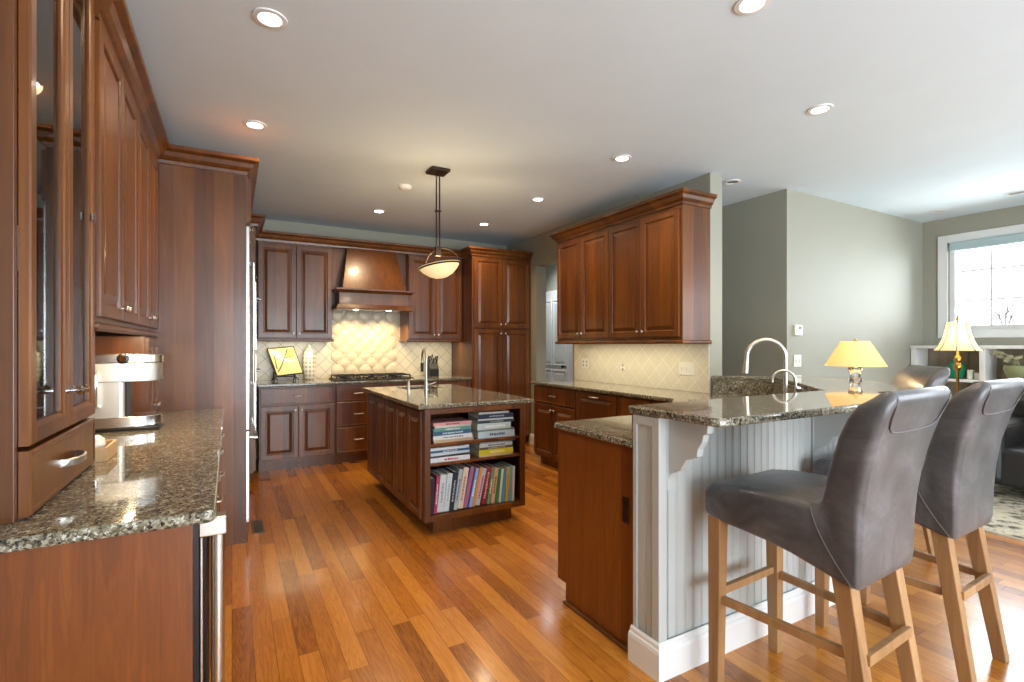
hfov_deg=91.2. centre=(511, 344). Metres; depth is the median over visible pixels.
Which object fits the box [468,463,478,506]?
book
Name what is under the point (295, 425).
base cabinet
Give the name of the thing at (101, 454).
wooden tray
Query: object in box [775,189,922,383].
wall
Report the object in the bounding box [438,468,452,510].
book
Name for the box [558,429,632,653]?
base cabinet
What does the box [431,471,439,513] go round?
book
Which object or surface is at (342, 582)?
floor
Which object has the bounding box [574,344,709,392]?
tile backsplash
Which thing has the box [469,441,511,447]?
book
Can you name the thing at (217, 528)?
under-counter appliance
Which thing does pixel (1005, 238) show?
roller shade
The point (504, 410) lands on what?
book
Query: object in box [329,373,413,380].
gas cooktop
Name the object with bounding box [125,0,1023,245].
ceiling
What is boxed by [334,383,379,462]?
base cabinet
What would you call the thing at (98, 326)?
trim
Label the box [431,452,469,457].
book
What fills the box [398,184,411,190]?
smoke detector
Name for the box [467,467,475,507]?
book
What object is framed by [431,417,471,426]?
book
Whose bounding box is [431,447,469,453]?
book
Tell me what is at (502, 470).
book
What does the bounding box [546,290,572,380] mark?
door
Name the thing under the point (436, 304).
upper cabinet
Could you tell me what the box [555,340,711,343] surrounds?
trim
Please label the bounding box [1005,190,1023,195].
ceiling vent
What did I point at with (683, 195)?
trim
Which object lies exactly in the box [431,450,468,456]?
book
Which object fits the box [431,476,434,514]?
book
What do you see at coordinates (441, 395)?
island countertop
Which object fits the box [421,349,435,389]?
faucet
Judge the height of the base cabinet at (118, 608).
0.888 m
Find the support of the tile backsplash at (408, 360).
attached to the wall at (272, 225)
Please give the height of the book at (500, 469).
0.256 m
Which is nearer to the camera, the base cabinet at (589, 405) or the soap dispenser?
the soap dispenser
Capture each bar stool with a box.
[706,385,950,681]
[812,378,1023,681]
[891,365,950,554]
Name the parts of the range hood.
filter panel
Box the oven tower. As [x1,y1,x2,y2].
[249,226,256,473]
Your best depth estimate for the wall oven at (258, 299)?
4.83 m
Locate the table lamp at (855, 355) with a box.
[825,338,887,380]
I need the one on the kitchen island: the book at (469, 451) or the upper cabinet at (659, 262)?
the book at (469, 451)
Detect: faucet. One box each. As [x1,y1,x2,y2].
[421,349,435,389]
[742,338,787,393]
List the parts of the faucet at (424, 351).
spout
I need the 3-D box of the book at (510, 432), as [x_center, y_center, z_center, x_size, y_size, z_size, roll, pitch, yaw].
[-0.159,0.665,3.835,0.300,0.049,0.202,0,0,-26]
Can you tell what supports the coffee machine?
on the countertop at (165, 477)
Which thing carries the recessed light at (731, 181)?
in the ceiling
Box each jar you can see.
[95,435,106,447]
[303,344,315,379]
[947,358,965,378]
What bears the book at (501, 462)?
on the kitchen island
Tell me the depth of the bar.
2.17 m
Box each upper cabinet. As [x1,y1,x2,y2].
[95,20,137,327]
[95,115,158,331]
[256,240,331,338]
[400,254,461,339]
[557,227,609,340]
[609,204,709,340]
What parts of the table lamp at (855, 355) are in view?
lamp shade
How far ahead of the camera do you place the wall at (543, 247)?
5.83 m
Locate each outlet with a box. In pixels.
[582,358,588,368]
[623,496,627,522]
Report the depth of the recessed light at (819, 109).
3.10 m
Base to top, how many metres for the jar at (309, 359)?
0.418 m
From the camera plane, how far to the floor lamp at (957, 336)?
4.87 m
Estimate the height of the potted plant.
0.370 m
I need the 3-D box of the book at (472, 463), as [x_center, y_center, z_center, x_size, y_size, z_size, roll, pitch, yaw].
[-0.298,1.035,3.739,0.086,0.283,0.191,0,0,-29]
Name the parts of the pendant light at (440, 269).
rod, lamp shade, rod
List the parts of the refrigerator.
freezer drawer, door, handle, handle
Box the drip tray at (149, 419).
[95,411,162,428]
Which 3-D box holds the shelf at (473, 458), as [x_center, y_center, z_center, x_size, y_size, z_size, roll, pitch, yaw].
[-0.409,0.835,3.910,0.760,0.020,0.615,0,0,-29]
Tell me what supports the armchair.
on the area rug
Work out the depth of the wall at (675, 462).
2.11 m
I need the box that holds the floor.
[210,442,1023,681]
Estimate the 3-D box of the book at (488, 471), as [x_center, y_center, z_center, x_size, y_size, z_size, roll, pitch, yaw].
[-0.235,1.038,3.774,0.090,0.272,0.192,0,0,-29]
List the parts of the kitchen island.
raised panel, raised panel, raised panel, panel, raised panel, raised panel, frame, panel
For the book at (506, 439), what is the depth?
3.74 m
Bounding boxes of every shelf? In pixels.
[17,0,17,29]
[17,88,17,152]
[431,434,518,446]
[431,450,518,466]
[431,496,518,515]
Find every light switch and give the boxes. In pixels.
[679,362,693,375]
[793,355,800,366]
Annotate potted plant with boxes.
[989,349,1023,378]
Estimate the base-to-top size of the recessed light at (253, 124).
0.008 m
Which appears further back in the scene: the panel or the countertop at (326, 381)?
the countertop at (326, 381)
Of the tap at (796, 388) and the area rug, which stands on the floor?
the area rug
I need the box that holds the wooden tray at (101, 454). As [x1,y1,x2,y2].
[95,439,116,461]
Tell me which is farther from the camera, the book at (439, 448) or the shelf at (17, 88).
the book at (439, 448)
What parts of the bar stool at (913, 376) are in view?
leg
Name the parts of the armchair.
seat, backrest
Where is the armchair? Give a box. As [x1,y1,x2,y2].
[994,394,1023,488]
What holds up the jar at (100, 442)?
in the wooden tray at (101, 454)
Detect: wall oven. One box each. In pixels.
[253,354,260,434]
[255,282,260,349]
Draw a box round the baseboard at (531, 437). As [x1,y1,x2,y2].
[529,433,533,444]
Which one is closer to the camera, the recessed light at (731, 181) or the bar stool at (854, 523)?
the bar stool at (854, 523)
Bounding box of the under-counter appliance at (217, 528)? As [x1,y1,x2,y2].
[193,511,226,681]
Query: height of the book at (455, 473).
0.272 m
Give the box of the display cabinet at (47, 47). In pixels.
[0,0,95,524]
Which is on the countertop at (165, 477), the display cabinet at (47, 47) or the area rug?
the display cabinet at (47, 47)
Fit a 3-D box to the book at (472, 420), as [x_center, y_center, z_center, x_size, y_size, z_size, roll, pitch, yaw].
[-0.162,0.569,3.832,0.300,0.021,0.202,0,0,-28]
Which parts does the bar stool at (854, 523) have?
leg, leg, leg, leg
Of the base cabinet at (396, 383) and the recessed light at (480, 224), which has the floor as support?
the base cabinet at (396, 383)
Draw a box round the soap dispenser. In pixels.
[407,379,416,393]
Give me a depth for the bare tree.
9.93 m
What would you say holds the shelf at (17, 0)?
attached to the display cabinet at (47, 47)
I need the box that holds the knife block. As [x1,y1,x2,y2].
[427,355,438,376]
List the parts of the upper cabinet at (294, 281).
door, door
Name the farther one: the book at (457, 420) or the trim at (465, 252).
the trim at (465, 252)
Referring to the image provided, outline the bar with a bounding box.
[628,375,951,427]
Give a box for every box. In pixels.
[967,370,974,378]
[974,373,978,379]
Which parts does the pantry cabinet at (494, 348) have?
door, door, door, door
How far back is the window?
5.57 m
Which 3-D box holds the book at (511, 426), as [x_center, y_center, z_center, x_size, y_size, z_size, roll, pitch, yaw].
[-0.162,0.633,3.833,0.300,0.013,0.201,0,0,-28]
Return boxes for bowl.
[1003,365,1023,378]
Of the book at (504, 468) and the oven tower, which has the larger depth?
the oven tower
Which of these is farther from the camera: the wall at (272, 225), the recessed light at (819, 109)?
the wall at (272, 225)
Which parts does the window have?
frame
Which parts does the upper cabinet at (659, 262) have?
door, door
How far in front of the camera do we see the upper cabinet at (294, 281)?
5.63 m
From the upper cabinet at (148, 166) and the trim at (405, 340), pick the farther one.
the trim at (405, 340)
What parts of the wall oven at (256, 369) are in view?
door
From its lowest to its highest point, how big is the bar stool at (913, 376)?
1.194 m
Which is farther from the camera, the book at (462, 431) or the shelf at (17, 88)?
the book at (462, 431)
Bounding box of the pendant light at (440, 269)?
[418,166,460,278]
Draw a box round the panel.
[95,163,252,545]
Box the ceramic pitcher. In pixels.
[17,225,17,270]
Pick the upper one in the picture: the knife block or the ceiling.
the ceiling
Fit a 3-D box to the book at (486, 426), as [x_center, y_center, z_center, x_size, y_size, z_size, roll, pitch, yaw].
[-0.178,0.603,3.822,0.275,0.045,0.202,0,0,-28]
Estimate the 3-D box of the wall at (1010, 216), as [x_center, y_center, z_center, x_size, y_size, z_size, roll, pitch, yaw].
[6.436,-0.065,3.396,0.150,2.790,6.250,0,0,-29]
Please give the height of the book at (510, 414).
0.033 m
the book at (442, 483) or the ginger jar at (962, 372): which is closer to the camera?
the book at (442, 483)
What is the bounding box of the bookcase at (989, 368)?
[910,345,1023,396]
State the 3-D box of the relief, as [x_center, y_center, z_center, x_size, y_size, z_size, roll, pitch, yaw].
[-1.863,-0.040,6.356,0.824,0.843,0.021,0,0,-29]
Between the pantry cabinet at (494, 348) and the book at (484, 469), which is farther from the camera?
the pantry cabinet at (494, 348)
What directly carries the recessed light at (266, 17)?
in the ceiling
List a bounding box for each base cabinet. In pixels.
[0,433,224,681]
[256,385,334,470]
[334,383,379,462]
[380,382,421,386]
[422,380,470,387]
[534,385,576,467]
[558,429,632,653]
[576,390,617,419]
[617,395,667,415]
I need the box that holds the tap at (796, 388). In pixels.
[771,369,800,392]
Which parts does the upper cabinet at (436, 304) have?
door, door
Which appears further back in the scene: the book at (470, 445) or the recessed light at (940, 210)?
the recessed light at (940, 210)
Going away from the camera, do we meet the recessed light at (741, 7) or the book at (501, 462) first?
the recessed light at (741, 7)
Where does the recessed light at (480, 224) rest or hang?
in the ceiling
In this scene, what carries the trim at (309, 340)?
attached to the wall at (272, 225)
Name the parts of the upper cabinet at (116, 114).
door, knob, door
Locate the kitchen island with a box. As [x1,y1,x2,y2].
[367,393,524,532]
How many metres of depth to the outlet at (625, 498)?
2.18 m
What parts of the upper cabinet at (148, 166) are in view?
door, door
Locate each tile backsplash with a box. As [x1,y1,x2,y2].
[255,310,451,380]
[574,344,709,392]
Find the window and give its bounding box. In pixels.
[938,224,1023,337]
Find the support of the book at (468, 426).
on the book at (462, 431)
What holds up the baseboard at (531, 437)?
attached to the wall at (543, 247)
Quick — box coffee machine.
[87,354,163,432]
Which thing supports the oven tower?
on the floor
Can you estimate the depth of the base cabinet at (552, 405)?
5.37 m
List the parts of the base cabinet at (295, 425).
door, drawer, door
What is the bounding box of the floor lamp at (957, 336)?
[933,313,983,391]
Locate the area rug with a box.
[983,484,1023,540]
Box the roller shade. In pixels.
[949,232,1023,251]
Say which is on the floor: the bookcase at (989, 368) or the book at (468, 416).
the bookcase at (989, 368)
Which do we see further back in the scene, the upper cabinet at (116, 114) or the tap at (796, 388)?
the tap at (796, 388)
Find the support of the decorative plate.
on the easel
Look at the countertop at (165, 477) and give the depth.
1.40 m
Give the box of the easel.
[271,372,298,380]
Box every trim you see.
[94,322,157,336]
[95,0,461,258]
[258,339,333,341]
[399,339,461,341]
[460,246,532,260]
[549,187,716,242]
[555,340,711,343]
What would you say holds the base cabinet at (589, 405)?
on the floor
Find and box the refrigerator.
[246,226,257,521]
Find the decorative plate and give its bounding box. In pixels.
[266,346,303,375]
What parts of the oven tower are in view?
door, door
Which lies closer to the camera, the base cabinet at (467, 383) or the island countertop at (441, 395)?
the island countertop at (441, 395)
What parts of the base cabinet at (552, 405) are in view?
door, drawer, door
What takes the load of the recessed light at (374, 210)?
in the ceiling
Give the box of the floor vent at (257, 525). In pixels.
[251,519,264,534]
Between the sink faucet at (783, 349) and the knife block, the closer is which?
the sink faucet at (783, 349)
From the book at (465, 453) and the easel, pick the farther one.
the easel
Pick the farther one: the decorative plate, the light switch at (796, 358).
the decorative plate
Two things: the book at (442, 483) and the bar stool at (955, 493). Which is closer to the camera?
the bar stool at (955, 493)
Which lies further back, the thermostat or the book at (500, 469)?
the thermostat
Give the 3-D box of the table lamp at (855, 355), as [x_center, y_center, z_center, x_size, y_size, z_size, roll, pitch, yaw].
[2.498,0.104,3.647,0.384,0.306,0.384,0,0,-29]
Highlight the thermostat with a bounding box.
[793,325,802,335]
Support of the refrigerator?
on the floor
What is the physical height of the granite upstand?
0.118 m
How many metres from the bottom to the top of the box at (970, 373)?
0.100 m
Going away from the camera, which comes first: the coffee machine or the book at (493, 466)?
the coffee machine
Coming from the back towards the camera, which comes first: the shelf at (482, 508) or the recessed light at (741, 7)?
the shelf at (482, 508)
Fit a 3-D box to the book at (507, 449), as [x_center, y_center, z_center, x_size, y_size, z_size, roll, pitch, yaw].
[-0.162,0.793,3.828,0.280,0.039,0.202,0,0,-27]
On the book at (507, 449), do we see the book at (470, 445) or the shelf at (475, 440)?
the book at (470, 445)
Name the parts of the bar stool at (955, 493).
leg, leg, leg, leg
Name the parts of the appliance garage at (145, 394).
door, door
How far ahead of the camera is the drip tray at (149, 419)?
2.39 m
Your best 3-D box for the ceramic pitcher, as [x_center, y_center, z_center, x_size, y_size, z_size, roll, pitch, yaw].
[-1.504,-0.270,1.512,0.124,0.176,0.108,0,0,24]
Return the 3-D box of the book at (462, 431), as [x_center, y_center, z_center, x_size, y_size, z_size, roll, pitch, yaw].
[-0.476,0.623,3.653,0.290,0.029,0.202,0,0,-31]
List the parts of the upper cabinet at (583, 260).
door, door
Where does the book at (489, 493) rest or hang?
on the kitchen island
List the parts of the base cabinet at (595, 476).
shoe molding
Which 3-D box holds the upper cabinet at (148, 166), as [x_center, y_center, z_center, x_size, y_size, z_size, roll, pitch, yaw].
[-2.146,-0.620,2.723,0.345,1.080,0.788,0,0,-29]
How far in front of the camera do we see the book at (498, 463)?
3.78 m
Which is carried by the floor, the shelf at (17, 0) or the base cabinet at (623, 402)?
the base cabinet at (623, 402)
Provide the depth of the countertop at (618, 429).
3.91 m
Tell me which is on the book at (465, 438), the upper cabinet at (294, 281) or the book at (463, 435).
the book at (463, 435)
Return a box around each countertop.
[0,407,223,553]
[256,375,471,387]
[363,384,532,409]
[531,380,757,447]
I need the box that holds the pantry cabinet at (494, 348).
[452,255,529,442]
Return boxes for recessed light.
[243,120,266,129]
[252,7,287,28]
[372,209,385,212]
[478,223,489,225]
[531,197,544,201]
[613,155,630,161]
[723,179,740,184]
[734,0,769,14]
[807,103,833,114]
[930,209,946,212]
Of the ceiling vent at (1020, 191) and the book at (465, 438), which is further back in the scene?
the ceiling vent at (1020, 191)
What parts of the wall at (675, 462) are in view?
rail, corner post, plate, baseboard, plate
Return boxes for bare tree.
[987,299,1023,324]
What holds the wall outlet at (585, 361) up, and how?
attached to the tile backsplash at (646, 365)
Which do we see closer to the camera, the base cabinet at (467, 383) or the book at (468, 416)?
the book at (468, 416)
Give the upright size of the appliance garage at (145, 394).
0.457 m
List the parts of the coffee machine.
handle, recess panel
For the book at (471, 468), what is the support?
on the kitchen island
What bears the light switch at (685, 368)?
attached to the tile backsplash at (646, 365)
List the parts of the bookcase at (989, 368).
shelf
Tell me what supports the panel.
on the floor
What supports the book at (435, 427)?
on the book at (468, 426)
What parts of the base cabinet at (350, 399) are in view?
drawer, drawer, drawer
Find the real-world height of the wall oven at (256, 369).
0.780 m
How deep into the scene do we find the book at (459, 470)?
3.59 m
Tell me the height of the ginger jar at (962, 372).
0.248 m
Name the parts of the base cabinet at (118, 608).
panel, drawer, drawer, pull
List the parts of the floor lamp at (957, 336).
lamp shade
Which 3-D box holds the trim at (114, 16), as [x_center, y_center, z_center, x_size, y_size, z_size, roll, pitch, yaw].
[-1.980,-1.192,4.333,1.986,0.104,4.968,0,0,9]
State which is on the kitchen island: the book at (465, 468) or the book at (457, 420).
the book at (465, 468)
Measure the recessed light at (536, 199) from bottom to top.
0.008 m
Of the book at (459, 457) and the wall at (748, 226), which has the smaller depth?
the book at (459, 457)
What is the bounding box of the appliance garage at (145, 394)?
[95,336,160,411]
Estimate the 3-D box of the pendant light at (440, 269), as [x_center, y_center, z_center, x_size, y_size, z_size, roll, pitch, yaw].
[-0.605,-1.006,4.178,0.351,0.905,0.354,0,0,-29]
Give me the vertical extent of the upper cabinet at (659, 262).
1.120 m
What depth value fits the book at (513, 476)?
3.80 m
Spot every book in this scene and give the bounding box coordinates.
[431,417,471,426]
[431,424,470,428]
[431,425,470,431]
[431,429,470,435]
[431,432,471,440]
[431,436,472,443]
[431,444,468,450]
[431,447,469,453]
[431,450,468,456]
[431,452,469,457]
[431,454,469,462]
[431,469,446,512]
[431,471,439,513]
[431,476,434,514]
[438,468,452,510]
[444,467,457,510]
[449,464,462,509]
[454,463,468,507]
[461,463,473,507]
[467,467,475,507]
[468,411,512,418]
[468,416,512,420]
[468,418,513,423]
[468,443,511,449]
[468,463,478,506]
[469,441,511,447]
[469,446,512,455]
[469,451,512,457]
[469,462,482,506]
[471,409,508,414]
[471,421,510,429]
[471,426,513,431]
[471,429,514,438]
[475,463,486,504]
[476,462,491,503]
[478,439,514,443]
[483,463,494,503]
[484,463,498,502]
[490,463,501,502]
[492,463,506,501]
[493,464,503,502]
[496,462,509,501]
[498,461,512,500]
[503,461,514,500]
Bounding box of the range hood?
[332,247,414,312]
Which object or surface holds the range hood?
attached to the wall at (272, 225)
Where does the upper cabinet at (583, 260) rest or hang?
attached to the wall at (543, 247)
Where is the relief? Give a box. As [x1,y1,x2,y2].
[331,310,396,373]
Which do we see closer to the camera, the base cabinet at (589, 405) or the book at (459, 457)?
the book at (459, 457)
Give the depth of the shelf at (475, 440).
3.65 m
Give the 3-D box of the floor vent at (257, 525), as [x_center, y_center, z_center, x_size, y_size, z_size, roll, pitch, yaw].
[-1.856,1.326,3.659,0.080,0.008,0.300,0,0,-29]
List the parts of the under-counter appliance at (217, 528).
door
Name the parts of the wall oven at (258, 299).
door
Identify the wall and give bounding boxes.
[253,219,506,438]
[507,172,721,442]
[546,192,774,375]
[628,379,852,681]
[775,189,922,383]
[923,205,1023,344]
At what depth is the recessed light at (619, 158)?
3.91 m
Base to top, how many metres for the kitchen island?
0.888 m
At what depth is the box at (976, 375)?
5.36 m
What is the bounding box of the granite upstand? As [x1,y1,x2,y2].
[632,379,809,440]
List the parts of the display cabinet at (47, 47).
glass door, pane, drawer, bow pull, knob, pane, knob, glass door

